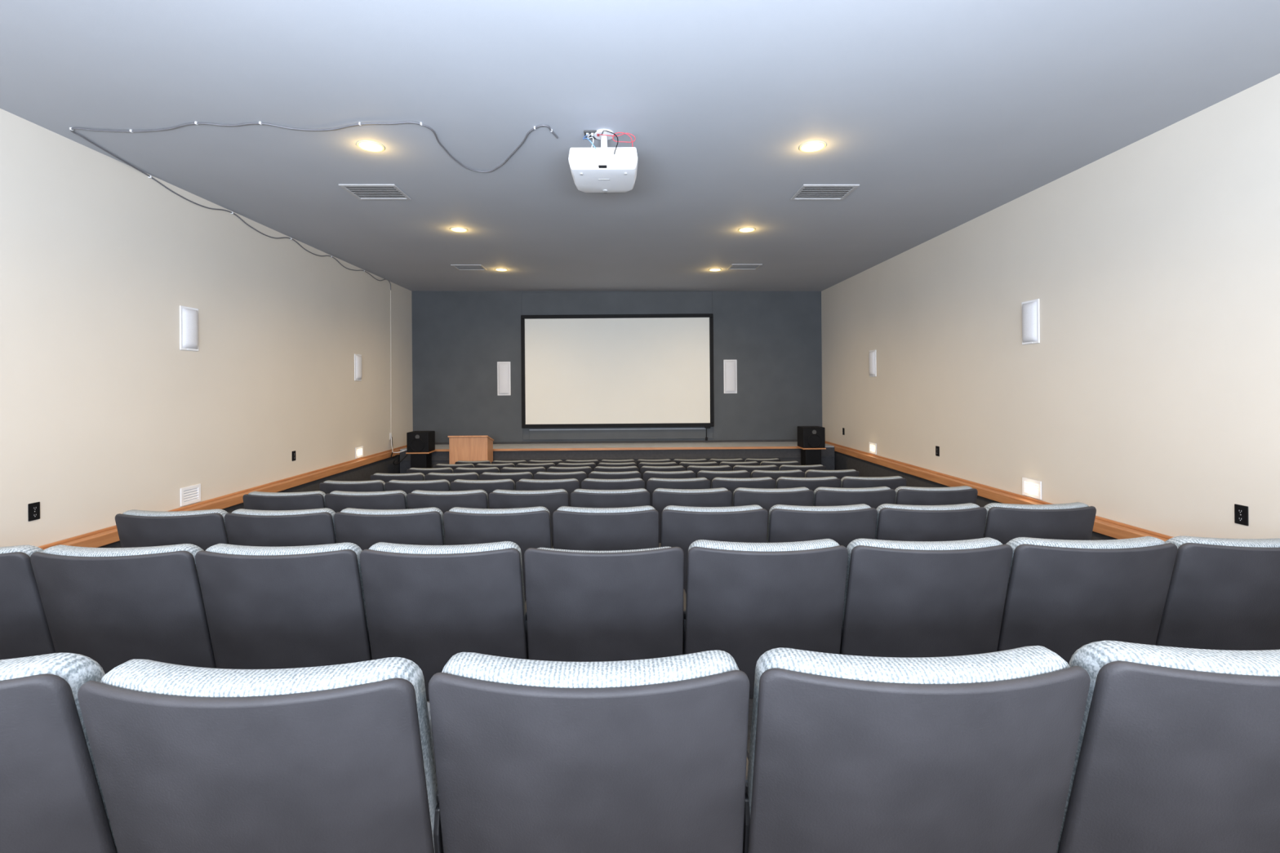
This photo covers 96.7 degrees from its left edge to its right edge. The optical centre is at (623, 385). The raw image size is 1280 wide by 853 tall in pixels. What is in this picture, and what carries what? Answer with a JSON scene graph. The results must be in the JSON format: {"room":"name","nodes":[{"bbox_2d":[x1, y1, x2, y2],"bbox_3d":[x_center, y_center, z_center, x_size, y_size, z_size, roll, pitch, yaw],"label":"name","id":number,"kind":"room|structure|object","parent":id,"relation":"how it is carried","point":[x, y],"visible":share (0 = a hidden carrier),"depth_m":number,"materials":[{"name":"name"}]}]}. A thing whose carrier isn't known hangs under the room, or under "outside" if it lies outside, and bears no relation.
{"room":"auditorium","nodes":[
{"label":"auditorium","id":0,"kind":"room"},
{"bbox_2d":[0,108,413,546],"bbox_3d":[-4.082,0.330,4.550,0.150,4.795,12.800,0,0,0],"label":"wall","id":1,"kind":"structure","parent":0,"point":[104,415],"depth_m":4.87,"materials":[{"name":"beige paint"}]},
{"bbox_2d":[27,502,39,521],"bbox_3d":[-3.998,0.856,3.860,0.010,0.118,0.075,0,0,0],"label":"wall outlet","id":2,"kind":"object","parent":1,"relation":"attached to","point":[33,508],"visible":1,"depth_m":3.85,"materials":[{"name":"black plastic"}]},
{"bbox_2d":[179,305,199,351],"bbox_3d":[-3.990,-0.522,5.250,0.049,0.400,0.220,0,0,0],"label":"wall speaker","id":3,"kind":"object","parent":1,"relation":"attached to","point":[188,316],"visible":1,"depth_m":5.21,"materials":[{"name":"white plastic"}]},
{"bbox_2d":[180,484,200,506],"bbox_3d":[-3.995,1.011,5.250,0.013,0.165,0.240,0,0,0],"label":"step light","id":4,"kind":"object","parent":1,"relation":"attached to","point":[189,495],"visible":1,"depth_m":5.24,"materials":[{"name":"white plastic"}]},
{"bbox_2d":[38,444,406,550],"bbox_3d":[-3.951,1.154,4.550,0.100,0.105,12.500,0,0,0],"label":"baseboard","id":5,"kind":"structure","parent":1,"relation":"attached to","point":[96,539],"depth_m":5.80,"materials":[{"name":"brown wood"}]},
{"bbox_2d":[98,454,399,547],"bbox_3d":[-3.966,1.743,4.550,0.060,1.069,12.500,0,0,0],"label":"trim","id":6,"kind":"structure","parent":1,"relation":"attached to","point":[363,473],"depth_m":8.26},
{"bbox_2d":[354,353,362,381],"bbox_3d":[-3.988,-0.269,8.580,0.049,0.400,0.220,0,0,0],"label":"wall speaker","id":7,"kind":"object","parent":1,"relation":"attached to","point":[357,357],"visible":1,"depth_m":8.53,"materials":[{"name":"white plastic"}]},
{"bbox_2d":[69,120,558,404],"bbox_3d":[-2.243,-0.499,6.821,3.539,2.632,5.964,0,0,0],"label":"cable","id":8,"kind":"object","parent":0,"point":[71,129],"depth_m":3.98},
{"bbox_2d":[411,291,822,444],"bbox_3d":[-0.120,0.298,10.875,7.775,4.795,0.150,0,0,0],"label":"wall","id":9,"kind":"structure","parent":0,"point":[460,339],"depth_m":10.80,"materials":[{"name":"paint"}]},
{"bbox_2d":[497,361,511,395],"bbox_3d":[-2.263,-0.124,10.778,0.249,0.633,0.044,0,0,0],"label":"wall speaker","id":10,"kind":"object","parent":9,"relation":"attached to","point":[504,384],"visible":1,"depth_m":10.76,"materials":[{"name":"white plastic"}]},
{"bbox_2d":[435,440,797,444],"bbox_3d":[-0.114,1.075,10.777,7.555,0.028,0.044,0,0,0],"label":"baseboard","id":11,"kind":"structure","parent":9,"relation":"attached to","point":[721,441],"depth_m":10.76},
{"bbox_2d":[520,313,714,440],"bbox_3d":[-0.116,-0.141,10.702,3.610,2.383,0.084,0,0,0],"label":"projection screen","id":12,"kind":"object","parent":9,"relation":"attached to","point":[580,371],"visible":1,"depth_m":10.69,"materials":[{"name":"fabric"}]},
{"bbox_2d":[723,360,737,393],"bbox_3d":[2.016,-0.162,10.778,0.248,0.619,0.044,0,0,0],"label":"wall speaker","id":13,"kind":"object","parent":9,"relation":"attached to","point":[730,366],"visible":1,"depth_m":10.76,"materials":[{"name":"white plastic"}]},
{"bbox_2d":[521,291,713,439],"bbox_3d":[-0.118,-0.373,10.772,3.610,2.787,0.055,0,0,0],"label":"panel","id":14,"kind":"object","parent":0,"point":[650,302],"depth_m":10.77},
{"bbox_2d":[0,0,1279,291],"bbox_3d":[-0.137,-1.876,4.550,7.775,0.245,12.500,0,0,0],"label":"ceiling","id":15,"kind":"structure","parent":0,"point":[944,114],"depth_m":3.69,"materials":[{"name":"grey paint"}]},
{"bbox_2d":[355,140,385,151],"bbox_3d":[-1.889,-1.784,4.250,0.196,0.008,0.196,0,0,0],"label":"recessed light","id":16,"kind":"object","parent":15,"relation":"in","point":[371,146],"depth_m":4.24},
{"bbox_2d":[337,183,411,199],"bbox_3d":[-2.284,-1.782,5.250,0.500,0.012,0.400,0,0,0],"label":"ceiling vent","id":17,"kind":"object","parent":15,"relation":"in","point":[360,191],"depth_m":5.24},
{"bbox_2d":[450,264,487,270],"bbox_3d":[-2.334,-1.782,8.600,0.450,0.012,0.360,0,0,0],"label":"ceiling vent","id":18,"kind":"object","parent":15,"relation":"in","point":[459,267],"depth_m":8.61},
{"bbox_2d":[568,128,637,192],"bbox_3d":[-0.138,-1.609,4.020,0.463,0.356,0.530,0,0,0],"label":"ceiling projector","id":19,"kind":"object","parent":15,"relation":"hanging from","point":[597,170],"depth_m":3.81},
{"bbox_2d":[582,129,635,154],"bbox_3d":[-0.099,-1.647,3.874,0.359,0.246,0.254,0,0,0],"label":"cables","id":20,"kind":"object","parent":19,"relation":"attached to","point":[602,134],"visible":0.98,"depth_m":3.84,"materials":[{"name":"white plastic"}]},
{"bbox_2d":[727,263,762,269],"bbox_3d":[1.816,-1.780,8.550,0.450,0.012,0.360,0,0,0],"label":"ceiling vent","id":21,"kind":"object","parent":15,"relation":"in","point":[734,266],"depth_m":8.54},
{"bbox_2d":[799,140,826,152],"bbox_3d":[1.411,-1.782,4.250,0.196,0.008,0.196,0,0,0],"label":"recessed light","id":22,"kind":"object","parent":15,"relation":"in","point":[815,145],"depth_m":4.25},
{"bbox_2d":[790,184,859,199],"bbox_3d":[1.846,-1.779,5.250,0.500,0.012,0.400,0,0,0],"label":"ceiling vent","id":23,"kind":"object","parent":15,"relation":"in","point":[806,192],"depth_m":5.24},
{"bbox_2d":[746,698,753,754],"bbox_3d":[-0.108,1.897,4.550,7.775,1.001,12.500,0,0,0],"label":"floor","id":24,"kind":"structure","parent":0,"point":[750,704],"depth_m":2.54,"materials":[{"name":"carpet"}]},
{"bbox_2d":[0,545,55,659],"bbox_3d":[-2.314,1.032,2.099,0.561,0.943,0.428,0,0,0],"label":"seat","id":25,"kind":"object","parent":24,"relation":"on","point":[24,632],"visible":0.4,"depth_m":1.97,"materials":[{"name":"grey fabric"}]},
{"bbox_2d":[0,653,118,852],"bbox_3d":[-1.180,0.947,1.074,0.561,0.980,0.428,0,0,0],"label":"seat","id":26,"kind":"object","parent":24,"relation":"on","point":[52,801],"visible":0.64,"depth_m":0.94,"materials":[{"name":"plastic"}]},
{"bbox_2d":[30,543,216,674],"bbox_3d":[-1.751,1.028,2.099,0.561,0.943,0.428,0,0,0],"label":"seat","id":27,"kind":"object","parent":24,"relation":"on","point":[113,607],"visible":0.68,"depth_m":1.95,"materials":[{"name":"grey fabric"}]},
{"bbox_2d":[115,509,228,551],"bbox_3d":[-2.339,1.119,3.079,0.561,0.943,0.428,0,0,0],"label":"seat","id":28,"kind":"object","parent":24,"relation":"on","point":[204,529],"visible":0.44,"depth_m":2.90,"materials":[{"name":"grey fabric"}]},
{"bbox_2d":[77,657,443,852],"bbox_3d":[-0.618,0.952,1.087,0.561,0.962,0.428,0,0,0],"label":"seat","id":29,"kind":"object","parent":24,"relation":"on","point":[337,758],"visible":0.97,"depth_m":0.92,"materials":[{"name":"plastic"}]},
{"bbox_2d":[224,507,337,546],"bbox_3d":[-1.776,1.114,3.079,0.561,0.943,0.428,0,0,0],"label":"seat","id":30,"kind":"object","parent":24,"relation":"on","point":[316,526],"visible":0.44,"depth_m":2.90,"materials":[{"name":"grey fabric"}]},
{"bbox_2d":[195,542,372,669],"bbox_3d":[-1.189,1.023,2.099,0.561,0.943,0.428,0,0,0],"label":"seat","id":31,"kind":"object","parent":24,"relation":"on","point":[288,606],"visible":0.71,"depth_m":1.95,"materials":[{"name":"grey fabric"}]},
{"bbox_2d":[242,490,325,510],"bbox_3d":[-2.338,1.206,4.059,0.561,0.943,0.428,0,0,0],"label":"seat","id":32,"kind":"object","parent":24,"relation":"on","point":[255,500],"visible":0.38,"depth_m":3.88,"materials":[{"name":"grey fabric"}]},
{"bbox_2d":[319,480,385,493],"bbox_3d":[-2.337,1.293,5.039,0.561,0.943,0.428,0,0,0],"label":"seat","id":33,"kind":"object","parent":24,"relation":"on","point":[328,486],"visible":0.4,"depth_m":4.85,"materials":[{"name":"grey fabric"}]},
{"bbox_2d":[324,490,408,512],"bbox_3d":[-1.776,1.202,4.059,0.561,0.943,0.428,0,0,0],"label":"seat","id":34,"kind":"object","parent":24,"relation":"on","point":[336,500],"visible":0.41,"depth_m":3.88,"materials":[{"name":"grey fabric"}]},
{"bbox_2d":[333,506,445,550],"bbox_3d":[-1.214,1.110,3.079,0.561,0.943,0.428,0,0,0],"label":"seat","id":35,"kind":"object","parent":24,"relation":"on","point":[364,528],"visible":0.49,"depth_m":2.90,"materials":[{"name":"grey fabric"}]},
{"bbox_2d":[370,472,425,482],"bbox_3d":[-2.337,1.380,6.019,0.561,0.943,0.428,0,0,0],"label":"seat","id":36,"kind":"object","parent":24,"relation":"on","point":[386,477],"visible":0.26,"depth_m":5.83,"materials":[{"name":"grey fabric"}]},
{"bbox_2d":[384,479,450,494],"bbox_3d":[-1.775,1.289,5.039,0.561,0.943,0.428,0,0,0],"label":"seat","id":37,"kind":"object","parent":24,"relation":"on","point":[443,485],"visible":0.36,"depth_m":4.85,"materials":[{"name":"grey fabric"}]},
{"bbox_2d":[405,431,435,468],"bbox_3d":[-3.389,1.476,9.524,0.380,1.398,0.352,0,0,0],"label":"loudspeaker","id":38,"kind":"object","parent":24,"relation":"on","point":[420,445],"visible":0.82,"depth_m":9.39,"materials":[{"name":"black plastic"}]},
{"bbox_2d":[406,467,453,475],"bbox_3d":[-2.336,1.468,6.999,0.561,0.943,0.428,0,0,0],"label":"seat","id":39,"kind":"object","parent":24,"relation":"on","point":[442,470],"visible":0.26,"depth_m":6.82,"materials":[{"name":"grey fabric"}]},
{"bbox_2d":[360,541,528,701],"bbox_3d":[-0.626,1.019,2.099,0.561,0.943,0.428,0,0,0],"label":"seat","id":40,"kind":"object","parent":24,"relation":"on","point":[426,606],"visible":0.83,"depth_m":1.95,"materials":[{"name":"plastic"}]},
{"bbox_2d":[406,489,488,514],"bbox_3d":[-1.213,1.197,4.059,0.561,0.943,0.428,0,0,0],"label":"seat","id":41,"kind":"object","parent":24,"relation":"on","point":[444,501],"visible":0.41,"depth_m":3.87,"materials":[{"name":"grey fabric"}]},
{"bbox_2d":[424,472,479,484],"bbox_3d":[-1.774,1.376,6.019,0.561,0.943,0.428,0,0,0],"label":"seat","id":42,"kind":"object","parent":24,"relation":"on","point":[451,477],"visible":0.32,"depth_m":5.83,"materials":[{"name":"grey fabric"}]},
{"bbox_2d":[433,463,474,470],"bbox_3d":[-2.336,1.555,7.979,0.561,0.943,0.428,0,0,0],"label":"seat","id":43,"kind":"object","parent":24,"relation":"on","point":[453,467],"visible":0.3,"depth_m":7.79,"materials":[{"name":"grey fabric"}]},
{"bbox_2d":[448,435,493,464],"bbox_3d":[-2.533,1.493,9.485,0.650,1.343,0.450,0,0,0],"label":"lectern","id":44,"kind":"object","parent":24,"relation":"on","point":[463,448],"visible":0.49,"depth_m":9.29,"materials":[{"name":"brown wood"}]},
{"bbox_2d":[453,466,499,475],"bbox_3d":[-1.774,1.463,6.999,0.561,0.943,0.428,0,0,0],"label":"seat","id":45,"kind":"object","parent":24,"relation":"on","point":[479,471],"visible":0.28,"depth_m":6.81,"materials":[{"name":"grey fabric"}]},
{"bbox_2d":[450,479,515,503],"bbox_3d":[-1.213,1.284,5.039,0.561,0.943,0.428,0,0,0],"label":"seat","id":46,"kind":"object","parent":24,"relation":"on","point":[488,486],"visible":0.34,"depth_m":4.85,"materials":[{"name":"grey fabric"}]},
{"bbox_2d":[475,462,515,472],"bbox_3d":[-1.773,1.550,7.979,0.561,0.943,0.428,0,0,0],"label":"seat","id":47,"kind":"object","parent":24,"relation":"on","point":[499,466],"visible":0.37,"depth_m":7.79,"materials":[{"name":"grey fabric"}]},
{"bbox_2d":[443,506,553,601],"bbox_3d":[-0.652,1.105,3.079,0.561,0.943,0.428,0,0,0],"label":"seat","id":48,"kind":"object","parent":24,"relation":"on","point":[526,527],"visible":0.41,"depth_m":2.90,"materials":[{"name":"grey fabric"}]},
{"bbox_2d":[479,471,533,490],"bbox_3d":[-1.212,1.371,6.019,0.561,0.943,0.428,0,0,0],"label":"seat","id":49,"kind":"object","parent":24,"relation":"on","point":[515,477],"visible":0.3,"depth_m":5.83,"materials":[{"name":"grey fabric"}]},
{"bbox_2d":[500,466,546,479],"bbox_3d":[-1.211,1.459,6.999,0.561,0.943,0.428,0,0,0],"label":"seat","id":50,"kind":"object","parent":24,"relation":"on","point":[533,470],"visible":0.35,"depth_m":6.81,"materials":[{"name":"grey fabric"}]},
{"bbox_2d":[488,488,568,547],"bbox_3d":[-0.651,1.193,4.059,0.561,0.943,0.428,0,0,0],"label":"seat","id":51,"kind":"object","parent":24,"relation":"on","point":[552,500],"visible":0.35,"depth_m":3.88,"materials":[{"name":"grey fabric"}]},
{"bbox_2d":[515,462,555,471],"bbox_3d":[-1.211,1.546,7.979,0.561,0.943,0.428,0,0,0],"label":"seat","id":52,"kind":"object","parent":24,"relation":"on","point":[547,465],"visible":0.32,"depth_m":7.79,"materials":[{"name":"grey fabric"}]},
{"bbox_2d":[515,478,579,506],"bbox_3d":[-0.650,1.280,5.039,0.561,0.943,0.428,0,0,0],"label":"seat","id":53,"kind":"object","parent":24,"relation":"on","point":[570,485],"visible":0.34,"depth_m":4.85,"materials":[{"name":"grey fabric"}]},
{"bbox_2d":[533,471,586,488],"bbox_3d":[-0.650,1.367,6.019,0.561,0.943,0.428,0,0,0],"label":"seat","id":54,"kind":"object","parent":24,"relation":"on","point":[581,476],"visible":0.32,"depth_m":5.83,"materials":[{"name":"grey fabric"}]},
{"bbox_2d":[546,466,592,478],"bbox_3d":[-0.649,1.454,6.999,0.561,0.943,0.428,0,0,0],"label":"seat","id":55,"kind":"object","parent":24,"relation":"on","point":[587,469],"visible":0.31,"depth_m":6.82,"materials":[{"name":"grey fabric"}]},
{"bbox_2d":[556,462,595,471],"bbox_3d":[-0.648,1.542,7.979,0.561,0.943,0.428,0,0,0],"label":"seat","id":56,"kind":"object","parent":24,"relation":"on","point":[593,465],"visible":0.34,"depth_m":7.79,"materials":[{"name":"grey fabric"}]},
{"bbox_2d":[428,649,749,852],"bbox_3d":[-0.056,0.951,1.119,0.561,0.954,0.428,0,0,0],"label":"seat","id":57,"kind":"object","parent":24,"relation":"on","point":[647,755],"visible":1,"depth_m":0.96,"materials":[{"name":"plastic"}]},
{"bbox_2d":[524,546,684,662],"bbox_3d":[-0.064,1.020,2.099,0.561,0.932,0.428,0,0,0],"label":"seat","id":58,"kind":"object","parent":24,"relation":"on","point":[582,606],"visible":0.79,"depth_m":1.95,"materials":[{"name":"grey fabric"}]},
{"bbox_2d":[552,505,658,551],"bbox_3d":[-0.089,1.101,3.079,0.561,0.943,0.428,0,0,0],"label":"seat","id":59,"kind":"object","parent":24,"relation":"on","point":[574,528],"visible":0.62,"depth_m":2.90,"materials":[{"name":"grey fabric"}]},
{"bbox_2d":[570,488,649,507],"bbox_3d":[-0.089,1.188,4.059,0.561,0.943,0.428,0,0,0],"label":"seat","id":60,"kind":"object","parent":24,"relation":"on","point":[581,498],"visible":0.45,"depth_m":3.87,"materials":[{"name":"grey fabric"}]},
{"bbox_2d":[581,477,644,489],"bbox_3d":[-0.088,1.276,5.039,0.561,0.943,0.428,0,0,0],"label":"seat","id":61,"kind":"object","parent":24,"relation":"on","point":[588,483],"visible":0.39,"depth_m":4.85,"materials":[{"name":"grey fabric"}]},
{"bbox_2d":[588,471,641,479],"bbox_3d":[-0.087,1.363,6.019,0.561,0.943,0.428,0,0,0],"label":"seat","id":62,"kind":"object","parent":24,"relation":"on","point":[631,474],"visible":0.23,"depth_m":5.83,"materials":[{"name":"grey fabric"}]},
{"bbox_2d":[593,466,639,471],"bbox_3d":[-0.087,1.450,6.999,0.561,0.943,0.428,0,0,0],"label":"seat","id":63,"kind":"object","parent":24,"relation":"on","point":[598,468],"visible":0.25,"depth_m":6.81,"materials":[{"name":"grey fabric"}]},
{"bbox_2d":[597,462,636,466],"bbox_3d":[-0.086,1.537,7.979,0.561,0.943,0.428,0,0,0],"label":"seat","id":64,"kind":"object","parent":24,"relation":"on","point":[631,464],"visible":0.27,"depth_m":7.79,"materials":[{"name":"grey fabric"}]},
{"bbox_2d":[400,441,835,473],"bbox_3d":[-0.109,1.666,10.310,7.565,1.154,0.880,0,0,0],"label":"stage platform","id":65,"kind":"object","parent":24,"relation":"on","point":[782,451],"visible":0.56,"depth_m":9.90,"materials":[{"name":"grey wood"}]},
{"bbox_2d":[638,462,677,472],"bbox_3d":[0.476,1.533,7.979,0.561,0.943,0.428,0,0,0],"label":"seat","id":66,"kind":"object","parent":24,"relation":"on","point":[641,464],"visible":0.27,"depth_m":7.80,"materials":[{"name":"grey fabric"}]},
{"bbox_2d":[640,465,685,479],"bbox_3d":[0.476,1.446,6.999,0.561,0.943,0.428,0,0,0],"label":"seat","id":67,"kind":"object","parent":24,"relation":"on","point":[660,468],"visible":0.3,"depth_m":6.81,"materials":[{"name":"grey fabric"}]},
{"bbox_2d":[642,470,695,489],"bbox_3d":[0.475,1.358,6.019,0.561,0.943,0.428,0,0,0],"label":"seat","id":68,"kind":"object","parent":24,"relation":"on","point":[646,475],"visible":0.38,"depth_m":5.83,"materials":[{"name":"grey fabric"}]},
{"bbox_2d":[646,477,710,506],"bbox_3d":[0.474,1.271,5.039,0.561,0.943,0.428,0,0,0],"label":"seat","id":69,"kind":"object","parent":24,"relation":"on","point":[653,483],"visible":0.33,"depth_m":4.86,"materials":[{"name":"grey fabric"}]},
{"bbox_2d":[652,487,732,542],"bbox_3d":[0.474,1.184,4.059,0.561,0.943,0.428,0,0,0],"label":"seat","id":70,"kind":"object","parent":24,"relation":"on","point":[662,498],"visible":0.34,"depth_m":3.88,"materials":[{"name":"grey fabric"}]},
{"bbox_2d":[679,461,719,471],"bbox_3d":[1.039,1.528,7.979,0.561,0.943,0.428,0,0,0],"label":"seat","id":71,"kind":"object","parent":24,"relation":"on","point":[686,464],"visible":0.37,"depth_m":7.80,"materials":[{"name":"grey fabric"}]},
{"bbox_2d":[686,465,732,478],"bbox_3d":[1.038,1.441,6.999,0.561,0.943,0.428,0,0,0],"label":"seat","id":72,"kind":"object","parent":24,"relation":"on","point":[695,469],"visible":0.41,"depth_m":6.82,"materials":[{"name":"grey fabric"}]},
{"bbox_2d":[658,504,768,594],"bbox_3d":[0.473,1.097,3.079,0.561,0.943,0.428,0,0,0],"label":"seat","id":73,"kind":"object","parent":24,"relation":"on","point":[681,526],"visible":0.47,"depth_m":2.90,"materials":[{"name":"grey fabric"}]},
{"bbox_2d":[697,470,750,488],"bbox_3d":[1.038,1.354,6.019,0.561,0.943,0.428,0,0,0],"label":"seat","id":74,"kind":"object","parent":24,"relation":"on","point":[709,475],"visible":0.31,"depth_m":5.83,"materials":[{"name":"grey fabric"}]},
{"bbox_2d":[709,458,744,464],"bbox_3d":[1.602,1.611,8.959,0.561,0.943,0.428,0,0,0],"label":"seat","id":75,"kind":"object","parent":24,"relation":"on","point":[717,460],"visible":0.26,"depth_m":8.77,"materials":[{"name":"grey fabric"}]},
{"bbox_2d":[719,461,759,471],"bbox_3d":[1.601,1.524,7.979,0.561,0.943,0.428,0,0,0],"label":"seat","id":76,"kind":"object","parent":24,"relation":"on","point":[731,464],"visible":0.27,"depth_m":7.79,"materials":[{"name":"grey fabric"}]},
{"bbox_2d":[711,476,775,506],"bbox_3d":[1.037,1.267,5.039,0.561,0.943,0.428,0,0,0],"label":"seat","id":77,"kind":"object","parent":24,"relation":"on","point":[766,482],"visible":0.29,"depth_m":4.85,"materials":[{"name":"grey fabric"}]},
{"bbox_2d":[733,465,778,478],"bbox_3d":[1.601,1.437,6.999,0.561,0.943,0.428,0,0,0],"label":"seat","id":78,"kind":"object","parent":24,"relation":"on","point":[749,468],"visible":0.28,"depth_m":6.81,"materials":[{"name":"grey fabric"}]},
{"bbox_2d":[683,538,848,698],"bbox_3d":[0.498,1.010,2.099,0.561,0.943,0.428,0,0,0],"label":"seat","id":79,"kind":"object","parent":24,"relation":"on","point":[744,601],"visible":0.81,"depth_m":1.95,"materials":[{"name":"grey fabric"}]},
{"bbox_2d":[732,487,813,526],"bbox_3d":[1.036,1.179,4.059,0.561,0.943,0.428,0,0,0],"label":"seat","id":80,"kind":"object","parent":24,"relation":"on","point":[766,499],"visible":0.35,"depth_m":3.87,"materials":[{"name":"grey fabric"}]},
{"bbox_2d":[751,469,804,484],"bbox_3d":[1.600,1.349,6.019,0.561,0.943,0.428,0,0,0],"label":"seat","id":81,"kind":"object","parent":24,"relation":"on","point":[775,475],"visible":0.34,"depth_m":5.83,"materials":[{"name":"grey fabric"}]},
{"bbox_2d":[760,461,800,469],"bbox_3d":[2.164,1.520,7.979,0.561,0.943,0.428,0,0,0],"label":"seat","id":82,"kind":"object","parent":24,"relation":"on","point":[779,464],"visible":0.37,"depth_m":7.79,"materials":[{"name":"grey fabric"}]},
{"bbox_2d":[778,464,826,472],"bbox_3d":[2.163,1.432,6.999,0.561,0.943,0.428,0,0,0],"label":"seat","id":83,"kind":"object","parent":24,"relation":"on","point":[817,467],"visible":0.24,"depth_m":6.81,"materials":[{"name":"grey fabric"}]},
{"bbox_2d":[775,476,840,492],"bbox_3d":[1.599,1.262,5.039,0.561,0.943,0.428,0,0,0],"label":"seat","id":84,"kind":"object","parent":24,"relation":"on","point":[811,483],"visible":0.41,"depth_m":4.85,"materials":[{"name":"grey fabric"}]},
{"bbox_2d":[796,426,826,465],"bbox_3d":[3.141,1.409,9.524,0.380,1.428,0.352,0,0,0],"label":"loudspeaker","id":85,"kind":"object","parent":24,"relation":"on","point":[811,439],"visible":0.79,"depth_m":9.36,"materials":[{"name":"black plastic"}]},
{"bbox_2d":[766,503,877,547],"bbox_3d":[1.035,1.092,3.079,0.561,0.943,0.428,0,0,0],"label":"seat","id":86,"kind":"object","parent":24,"relation":"on","point":[843,524],"visible":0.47,"depth_m":2.90,"materials":[{"name":"grey fabric"}]},
{"bbox_2d":[804,469,859,479],"bbox_3d":[2.162,1.345,6.019,0.561,0.943,0.428,0,0,0],"label":"seat","id":87,"kind":"object","parent":24,"relation":"on","point":[840,474],"visible":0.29,"depth_m":5.83,"materials":[{"name":"grey fabric"}]},
{"bbox_2d":[813,486,895,508],"bbox_3d":[1.599,1.175,4.059,0.561,0.943,0.428,0,0,0],"label":"seat","id":88,"kind":"object","parent":24,"relation":"on","point":[873,497],"visible":0.33,"depth_m":3.88,"materials":[{"name":"grey fabric"}]},
{"bbox_2d":[840,475,906,489],"bbox_3d":[2.162,1.258,5.039,0.561,0.943,0.428,0,0,0],"label":"seat","id":89,"kind":"object","parent":24,"relation":"on","point":[893,482],"visible":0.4,"depth_m":4.85,"materials":[{"name":"grey fabric"}]},
{"bbox_2d":[742,645,1090,852],"bbox_3d":[0.507,0.941,1.101,0.561,0.966,0.428,0,0,0],"label":"seat","id":90,"kind":"object","parent":24,"relation":"on","point":[970,753],"visible":0.95,"depth_m":0.94,"materials":[{"name":"plastic"}]},
{"bbox_2d":[840,537,1013,657],"bbox_3d":[1.061,1.006,2.099,0.561,0.943,0.428,0,0,0],"label":"seat","id":91,"kind":"object","parent":24,"relation":"on","point":[903,599],"visible":0.72,"depth_m":1.95,"materials":[{"name":"grey fabric"}]},
{"bbox_2d":[875,502,986,541],"bbox_3d":[1.598,1.088,3.079,0.561,0.943,0.428,0,0,0],"label":"seat","id":92,"kind":"object","parent":24,"relation":"on","point":[962,522],"visible":0.41,"depth_m":2.90,"materials":[{"name":"grey fabric"}]},
{"bbox_2d":[894,485,977,505],"bbox_3d":[2.161,1.171,4.059,0.561,0.943,0.428,0,0,0],"label":"seat","id":93,"kind":"object","parent":24,"relation":"on","point":[908,495],"visible":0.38,"depth_m":3.87,"materials":[{"name":"grey fabric"}]},
{"bbox_2d":[982,502,1096,544],"bbox_3d":[2.160,1.083,3.079,0.561,0.943,0.428,0,0,0],"label":"seat","id":94,"kind":"object","parent":24,"relation":"on","point":[1004,522],"visible":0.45,"depth_m":2.90,"materials":[{"name":"grey fabric"}]},
{"bbox_2d":[996,536,1177,663],"bbox_3d":[1.623,1.001,2.099,0.561,0.943,0.428,0,0,0],"label":"seat","id":95,"kind":"object","parent":24,"relation":"on","point":[1063,597],"visible":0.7,"depth_m":1.94,"materials":[{"name":"grey fabric"}]},
{"bbox_2d":[1056,640,1279,852],"bbox_3d":[1.069,0.930,1.089,0.561,0.980,0.428,0,0,0],"label":"seat","id":96,"kind":"object","parent":24,"relation":"on","point":[1178,750],"visible":0.82,"depth_m":0.94,"materials":[{"name":"plastic"}]},
{"bbox_2d":[1155,536,1279,650],"bbox_3d":[2.186,0.997,2.099,0.561,0.943,0.428,0,0,0],"label":"seat","id":97,"kind":"object","parent":24,"relation":"on","point":[1223,593],"visible":0.59,"depth_m":1.95,"materials":[{"name":"grey fabric"}]},
{"bbox_2d":[821,73,1279,538],"bbox_3d":[3.842,0.267,4.550,0.150,4.795,12.800,0,0,0],"label":"wall","id":98,"kind":"structure","parent":0,"point":[1148,397],"depth_m":4.41,"materials":[{"name":"beige paint"}]},
{"bbox_2d":[868,349,876,377],"bbox_3d":[3.738,-0.329,8.580,0.049,0.400,0.220,0,0,0],"label":"wall speaker","id":99,"kind":"object","parent":98,"relation":"attached to","point":[872,355],"visible":1,"depth_m":8.52,"materials":[{"name":"white plastic"}]},
{"bbox_2d":[834,451,1117,540],"bbox_3d":[3.748,1.682,4.550,0.060,1.069,12.500,0,0,0],"label":"trim","id":100,"kind":"structure","parent":98,"relation":"attached to","point":[842,461],"depth_m":8.13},
{"bbox_2d":[825,440,1173,541],"bbox_3d":[3.724,1.093,4.550,0.100,0.105,12.500,0,0,0],"label":"baseboard","id":101,"kind":"structure","parent":98,"relation":"attached to","point":[1117,530],"depth_m":5.77,"materials":[{"name":"brown wood"}]},
{"bbox_2d":[1021,298,1039,344],"bbox_3d":[3.736,-0.582,5.250,0.049,0.400,0.220,0,0,0],"label":"wall speaker","id":102,"kind":"object","parent":98,"relation":"attached to","point":[1030,308],"visible":1,"depth_m":5.20,"materials":[{"name":"white plastic"}]},
{"bbox_2d":[1022,477,1041,499],"bbox_3d":[3.765,0.951,5.250,0.013,0.165,0.240,0,0,0],"label":"step light","id":103,"kind":"object","parent":98,"relation":"attached to","point":[1030,487],"visible":1,"depth_m":5.25,"materials":[{"name":"white plastic"}]},
{"bbox_2d":[1234,503,1248,525],"bbox_3d":[3.766,0.790,3.470,0.010,0.118,0.075,0,0,0],"label":"wall outlet","id":104,"kind":"object","parent":98,"relation":"attached to","point":[1241,512],"visible":1,"depth_m":3.47,"materials":[{"name":"black plastic"}]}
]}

